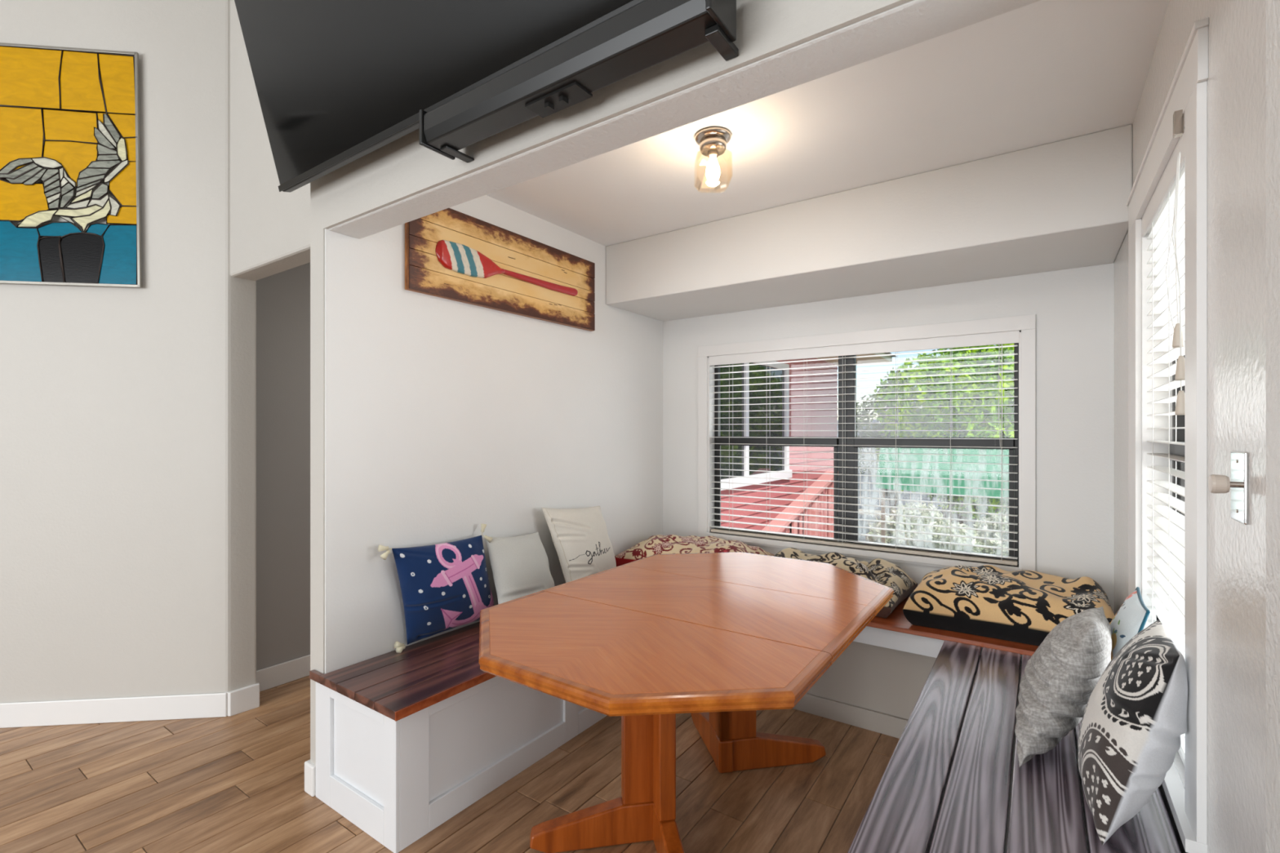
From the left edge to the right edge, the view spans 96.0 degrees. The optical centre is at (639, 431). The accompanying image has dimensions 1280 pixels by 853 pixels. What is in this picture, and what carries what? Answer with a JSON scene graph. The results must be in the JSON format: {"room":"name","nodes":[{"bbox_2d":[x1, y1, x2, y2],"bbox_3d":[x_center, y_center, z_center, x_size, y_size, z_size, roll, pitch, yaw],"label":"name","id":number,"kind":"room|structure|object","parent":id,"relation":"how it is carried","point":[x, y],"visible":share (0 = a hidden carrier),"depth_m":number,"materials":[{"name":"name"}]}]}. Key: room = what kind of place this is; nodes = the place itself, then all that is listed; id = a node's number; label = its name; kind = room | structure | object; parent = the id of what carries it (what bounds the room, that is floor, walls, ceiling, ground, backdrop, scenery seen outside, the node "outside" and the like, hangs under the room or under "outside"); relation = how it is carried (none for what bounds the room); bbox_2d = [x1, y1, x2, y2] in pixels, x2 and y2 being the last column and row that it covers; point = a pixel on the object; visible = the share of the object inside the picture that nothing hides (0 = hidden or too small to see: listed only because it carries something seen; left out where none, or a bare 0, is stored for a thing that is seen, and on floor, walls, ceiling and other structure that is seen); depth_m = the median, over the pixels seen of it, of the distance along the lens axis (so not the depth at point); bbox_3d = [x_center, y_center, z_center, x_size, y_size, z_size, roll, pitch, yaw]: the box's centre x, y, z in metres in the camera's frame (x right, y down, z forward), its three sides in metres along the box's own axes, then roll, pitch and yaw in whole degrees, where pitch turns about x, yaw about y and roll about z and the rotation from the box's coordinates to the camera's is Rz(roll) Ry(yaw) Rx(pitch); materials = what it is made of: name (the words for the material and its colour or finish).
{"room":"dining room","nodes":[
{"label":"dining room","id":0,"kind":"room"},
{"bbox_2d":[0,0,256,702],"bbox_3d":[-3.949,-0.475,2.625,4.084,3.700,0.150,0,0,-5],"label":"wall","id":1,"kind":"structure","parent":0,"point":[128,415],"depth_m":2.75,"materials":[{"name":"beige paint"}]},
{"bbox_2d":[0,42,142,288],"bbox_3d":[-2.771,-1.242,2.686,0.819,1.115,0.016,0,0,-6],"label":"stained glass panel","id":2,"kind":"object","parent":1,"relation":"attached to","point":[70,108],"visible":1,"depth_m":2.70,"materials":[{"name":"multicoloured"}]},
{"bbox_2d":[0,692,226,728],"bbox_3d":[-3.984,1.317,2.569,4.001,0.115,0.012,0,0,-6],"label":"baseboard","id":3,"kind":"structure","parent":1,"relation":"attached to","point":[119,709],"depth_m":2.73,"materials":[{"name":"white wood"}]},
{"bbox_2d":[226,683,259,716],"bbox_3d":[-1.953,1.317,2.835,0.029,0.115,0.145,0,0,43],"label":"baseboard","id":4,"kind":"structure","parent":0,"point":[245,699],"depth_m":2.83,"materials":[{"name":"white wood"}]},
{"bbox_2d":[230,0,310,280],"bbox_3d":[-1.586,-1.540,2.589,0.966,1.570,0.115,0,0,35],"label":"wall","id":5,"kind":"structure","parent":0,"point":[270,228],"depth_m":2.66,"materials":[{"name":"beige paint"}]},
{"bbox_2d":[256,262,310,671],"bbox_3d":[-0.826,0.075,3.914,1.220,2.600,2.910,0,0,35],"label":"wall","id":6,"kind":"structure","parent":0,"point":[282,298],"depth_m":3.15,"materials":[{"name":"paint"}]},
{"bbox_2d":[256,654,310,692],"bbox_3d":[-1.251,1.317,4.148,0.013,0.115,2.790,0,0,35],"label":"baseboard","id":7,"kind":"structure","parent":6,"relation":"attached to","point":[268,677],"depth_m":3.14,"materials":[{"name":"white wood"}]},
{"bbox_2d":[0,675,899,852],"bbox_3d":[-3.003,1.435,1.110,12.600,0.120,8.800,0,0,35],"label":"floor","id":8,"kind":"structure","parent":0,"point":[235,784],"depth_m":2.19,"materials":[{"name":"brown wood"}]},
{"bbox_2d":[309,622,607,852],"bbox_3d":[-0.536,1.137,2.703,0.562,0.475,1.681,0,0,35],"label":"storage bench","id":9,"kind":"object","parent":8,"relation":"on","point":[406,741],"visible":0.63,"depth_m":2.09,"materials":[{"name":"white wood"}]},
{"bbox_2d":[377,524,493,653],"bbox_3d":[-0.845,0.666,2.518,0.115,0.477,0.616,0,0,35],"label":"throw pillow","id":10,"kind":"object","parent":9,"relation":"on","point":[445,586],"visible":0.96,"depth_m":2.45,"materials":[{"name":"fabric"}]},
{"bbox_2d":[484,532,554,604],"bbox_3d":[-0.558,0.688,2.828,0.168,0.400,0.428,0,0,35],"label":"throw pillow","id":11,"kind":"object","parent":9,"relation":"on","point":[520,566],"visible":0.8,"depth_m":2.74,"materials":[{"name":"fabric"}]},
{"bbox_2d":[542,505,616,582],"bbox_3d":[-0.296,0.641,3.183,0.168,0.499,0.564,0,0,33],"label":"throw pillow","id":12,"kind":"object","parent":9,"relation":"on","point":[580,539],"visible":0.71,"depth_m":3.08,"materials":[{"name":"fabric"}]},
{"bbox_2d":[478,551,893,852],"bbox_3d":[0.225,0.993,2.144,1.126,0.756,1.690,0,0,35],"label":"dining table","id":13,"kind":"object","parent":8,"relation":"on","point":[719,639],"visible":1,"depth_m":1.87,"materials":[{"name":"brown wood"}]},
{"bbox_2d":[792,595,1039,738],"bbox_3d":[0.984,1.121,3.091,2.469,0.507,0.685,0,0,35],"label":"window bench","id":14,"kind":"object","parent":8,"relation":"on","point":[876,684],"visible":0.02,"depth_m":2.63,"materials":[{"name":"beige wood"}]},
{"bbox_2d":[614,534,774,566],"bbox_3d":[0.341,0.751,3.539,0.870,0.230,0.565,0,0,35],"label":"seat cushion","id":15,"kind":"object","parent":14,"relation":"on","point":[659,544],"visible":0.48,"depth_m":3.46,"materials":[{"name":"fabric"}]},
{"bbox_2d":[773,547,917,617],"bbox_3d":[1.023,0.759,3.076,0.741,0.214,0.544,0,0,38],"label":"seat cushion","id":16,"kind":"object","parent":14,"relation":"on","point":[882,571],"visible":0.39,"depth_m":2.95,"materials":[{"name":"fabric"}]},
{"bbox_2d":[902,564,1115,645],"bbox_3d":[1.661,0.745,2.607,0.768,0.241,0.584,0,0,35],"label":"seat cushion","id":17,"kind":"object","parent":14,"relation":"on","point":[989,601],"visible":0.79,"depth_m":2.46,"materials":[{"name":"fabric"}]},
{"bbox_2d":[847,640,1181,852],"bbox_3d":[1.071,1.130,1.622,0.579,0.490,1.627,0,0,35],"label":"bench","id":18,"kind":"object","parent":8,"relation":"on","point":[953,781],"visible":0.68,"depth_m":1.44,"materials":[{"name":"grey wood"}]},
{"bbox_2d":[1014,606,1111,767],"bbox_3d":[1.254,0.705,1.704,0.208,0.337,0.668,0,0,43],"label":"throw pillow","id":19,"kind":"object","parent":18,"relation":"on","point":[1058,682],"visible":0.94,"depth_m":1.58,"materials":[{"name":"fabric"}]},
{"bbox_2d":[1109,586,1150,659],"bbox_3d":[1.549,0.694,1.863,0.117,0.366,0.456,0,0,35],"label":"throw pillow","id":20,"kind":"object","parent":18,"relation":"on","point":[1131,618],"visible":0.33,"depth_m":1.75,"materials":[{"name":"fabric"}]},
{"bbox_2d":[1077,614,1187,845],"bbox_3d":[1.182,0.674,1.407,0.184,0.398,0.552,0,0,35],"label":"throw pillow","id":21,"kind":"object","parent":18,"relation":"on","point":[1134,720],"visible":1,"depth_m":1.25,"materials":[{"name":"fabric"}]},
{"bbox_2d":[324,195,662,674],"bbox_3d":[-0.514,0.018,3.195,0.105,2.715,2.464,0,0,35],"label":"wall","id":22,"kind":"structure","parent":0,"point":[445,419],"depth_m":2.64,"materials":[{"name":"white paint"}]},
{"bbox_2d":[304,760,315,796],"bbox_3d":[-1.156,1.317,2.331,0.066,0.115,0.357,0,0,35],"label":"baseboard","id":23,"kind":"structure","parent":22,"relation":"attached to","point":[309,767],"depth_m":2.18,"materials":[{"name":"white wood"}]},
{"bbox_2d":[404,208,595,331],"bbox_3d":[-0.617,-0.797,2.905,0.056,0.400,1.220,0,0,35],"label":"wall sign","id":24,"kind":"object","parent":22,"relation":"attached to","point":[451,254],"visible":1,"depth_m":2.78,"materials":[{"name":"beige wood"}]},
{"bbox_2d":[310,0,1040,764],"bbox_3d":[1.036,-0.475,0.699,5.494,3.700,0.141,0,0,35],"label":"wall","id":25,"kind":"structure","parent":0,"point":[402,168],"depth_m":1.45,"materials":[{"name":"beige paint"}]},
{"bbox_2d":[234,0,644,192],"bbox_3d":[-0.605,-1.421,1.535,1.900,1.057,0.351,0,0,35],"label":"television","id":26,"kind":"object","parent":25,"relation":"attached to","point":[337,82],"visible":0.91,"depth_m":1.72,"materials":[{"name":"black plastic"}]},
{"bbox_2d":[419,0,738,162],"bbox_3d":[-0.196,-0.827,1.379,0.895,0.107,0.143,0,0,35],"label":"soundbar","id":27,"kind":"object","parent":25,"relation":"attached to","point":[648,33],"visible":1,"depth_m":1.28,"materials":[{"name":"black plastic"}]},
{"bbox_2d":[486,0,1169,246],"bbox_3d":[0.556,-1.190,2.464,2.697,0.100,2.444,0,0,35],"label":"ceiling","id":28,"kind":"structure","parent":0,"point":[1042,72],"depth_m":2.13,"materials":[{"name":"paint"}]},
{"bbox_2d":[694,126,731,182],"bbox_3d":[0.281,-1.040,2.219,0.140,0.200,0.140,0,0,-4],"label":"ceiling light","id":29,"kind":"object","parent":28,"relation":"attached to","point":[713,141],"visible":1,"depth_m":2.19,"materials":[{"name":"silver metal"}]},
{"bbox_2d":[707,148,718,158],"bbox_3d":[0.281,-1.075,2.219,0.040,0.030,0.040,0,0,35],"label":"socket","id":30,"kind":"object","parent":29,"relation":"attached to","point":[712,153],"depth_m":2.21,"materials":[{"name":"silver metal"}]},
{"bbox_2d":[605,124,1132,321],"bbox_3d":[0.991,-0.961,3.104,2.472,0.359,0.658,0,0,35],"label":"beam","id":31,"kind":"structure","parent":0,"point":[1060,205],"depth_m":2.67,"materials":[{"name":"white paint"}]},
{"bbox_2d":[662,262,1114,613],"bbox_3d":[1.262,0.018,3.389,2.592,2.715,0.120,0,0,35],"label":"wall","id":32,"kind":"structure","parent":0,"point":[1073,308],"depth_m":2.82,"materials":[{"name":"white paint"}]},
{"bbox_2d":[697,314,1035,571],"bbox_3d":[1.201,0.071,3.413,1.882,1.298,0.150,0,0,35],"label":"window","id":33,"kind":"structure","parent":32,"relation":"in","point":[1025,444],"depth_m":3.35,"materials":[{"name":"white wood"}]},
{"bbox_2d":[708,330,1019,565],"bbox_3d":[1.192,0.083,3.394,1.742,1.180,0.075,0,0,35],"label":"window blind","id":34,"kind":"object","parent":33,"relation":"attached to","point":[1006,337],"visible":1,"depth_m":3.28,"materials":[{"name":"white plastic"}]},
{"bbox_2d":[1114,0,1279,852],"bbox_3d":[1.609,0.018,1.726,0.126,2.715,2.458,0,0,35],"label":"wall","id":35,"kind":"structure","parent":0,"point":[1237,78],"depth_m":1.00,"materials":[{"name":"white paint"}]},
{"bbox_2d":[1126,17,1208,852],"bbox_3d":[1.514,0.017,1.612,0.153,1.713,1.145,0,0,35],"label":"window","id":36,"kind":"structure","parent":35,"relation":"in","point":[1188,91],"depth_m":1.27,"materials":[{"name":"white"}]},
{"bbox_2d":[1142,109,1184,765],"bbox_3d":[1.472,0.049,1.599,0.094,1.557,0.791,0,0,35],"label":"window blind","id":37,"kind":"object","parent":36,"relation":"attached to","point":[1163,219],"visible":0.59,"depth_m":1.62,"materials":[{"name":"white plastic"}]},
{"bbox_2d":[1208,450,1248,524],"bbox_3d":[1.006,0.093,0.991,0.039,0.120,0.085,0,0,35],"label":"dimmer switch","id":38,"kind":"object","parent":35,"relation":"attached to","point":[1238,484],"visible":1,"depth_m":0.98,"materials":[{"name":"white plastic"}]},
{"label":"outside","id":39,"kind":"structure","parent":0,"visible":0},
{"bbox_2d":[857,448,990,542],"bbox_3d":[11.400,1.775,16.433,60.000,0.200,80.000,0,0,35],"label":"ground","id":40,"kind":"structure","parent":39,"point":[861,516],"depth_m":11.34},
{"bbox_2d":[720,352,897,537],"bbox_3d":[1.714,0.025,6.637,1.250,3.300,5.700,0,0,35],"label":"house wing","id":41,"kind":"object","parent":40,"relation":"on","point":[811,421],"visible":0.26,"depth_m":6.78,"materials":[{"name":"red"}]},
{"bbox_2d":[856,368,937,517],"bbox_3d":[4.561,0.281,10.224,1.732,2.817,1.304,0,0,35],"label":"shrub","id":42,"kind":"object","parent":40,"relation":"on","point":[877,427],"visible":0.12,"depth_m":10.23,"materials":[{"name":"green plant"}]},
{"bbox_2d":[864,502,946,544],"bbox_3d":[3.147,1.250,6.830,0.913,0.896,0.911,0,0,2],"label":"shrub","id":43,"kind":"object","parent":40,"relation":"on","point":[900,511],"visible":0.37,"depth_m":6.65,"materials":[{"name":"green plant"}]},
{"bbox_2d":[836,419,1007,516],"bbox_3d":[6.593,0.703,11.276,11.980,1.944,0.045,0,0,35],"label":"fence","id":44,"kind":"object","parent":40,"relation":"on","point":[863,486],"visible":0.04,"depth_m":12.35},
{"bbox_2d":[893,515,983,552],"bbox_3d":[2.826,1.245,5.600,0.844,0.896,0.902,0,0,-26],"label":"shrub","id":45,"kind":"object","parent":40,"relation":"on","point":[936,522],"visible":0.14,"depth_m":5.41,"materials":[{"name":"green plant"}]},
{"bbox_2d":[875,447,1008,542],"bbox_3d":[2.864,0.890,4.856,1.670,1.570,0.045,0,0,35],"label":"tarp","id":46,"kind":"object","parent":40,"relation":"on","point":[900,457],"visible":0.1,"depth_m":4.99,"materials":[{"name":"teal"}]},
{"bbox_2d":[871,343,1013,528],"bbox_3d":[4.843,0.124,7.691,3.282,3.231,2.266,0,0,35],"label":"tree","id":47,"kind":"object","parent":40,"relation":"on","point":[1009,358],"visible":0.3,"depth_m":7.52,"materials":[{"name":"green plant"}]},
{"bbox_2d":[970,507,1008,555],"bbox_3d":[4.008,1.249,6.229,0.977,0.944,0.963,0,0,35],"label":"shrub","id":48,"kind":"object","parent":40,"relation":"on","point":[995,517],"visible":0.16,"depth_m":6.15,"materials":[{"name":"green plant"}]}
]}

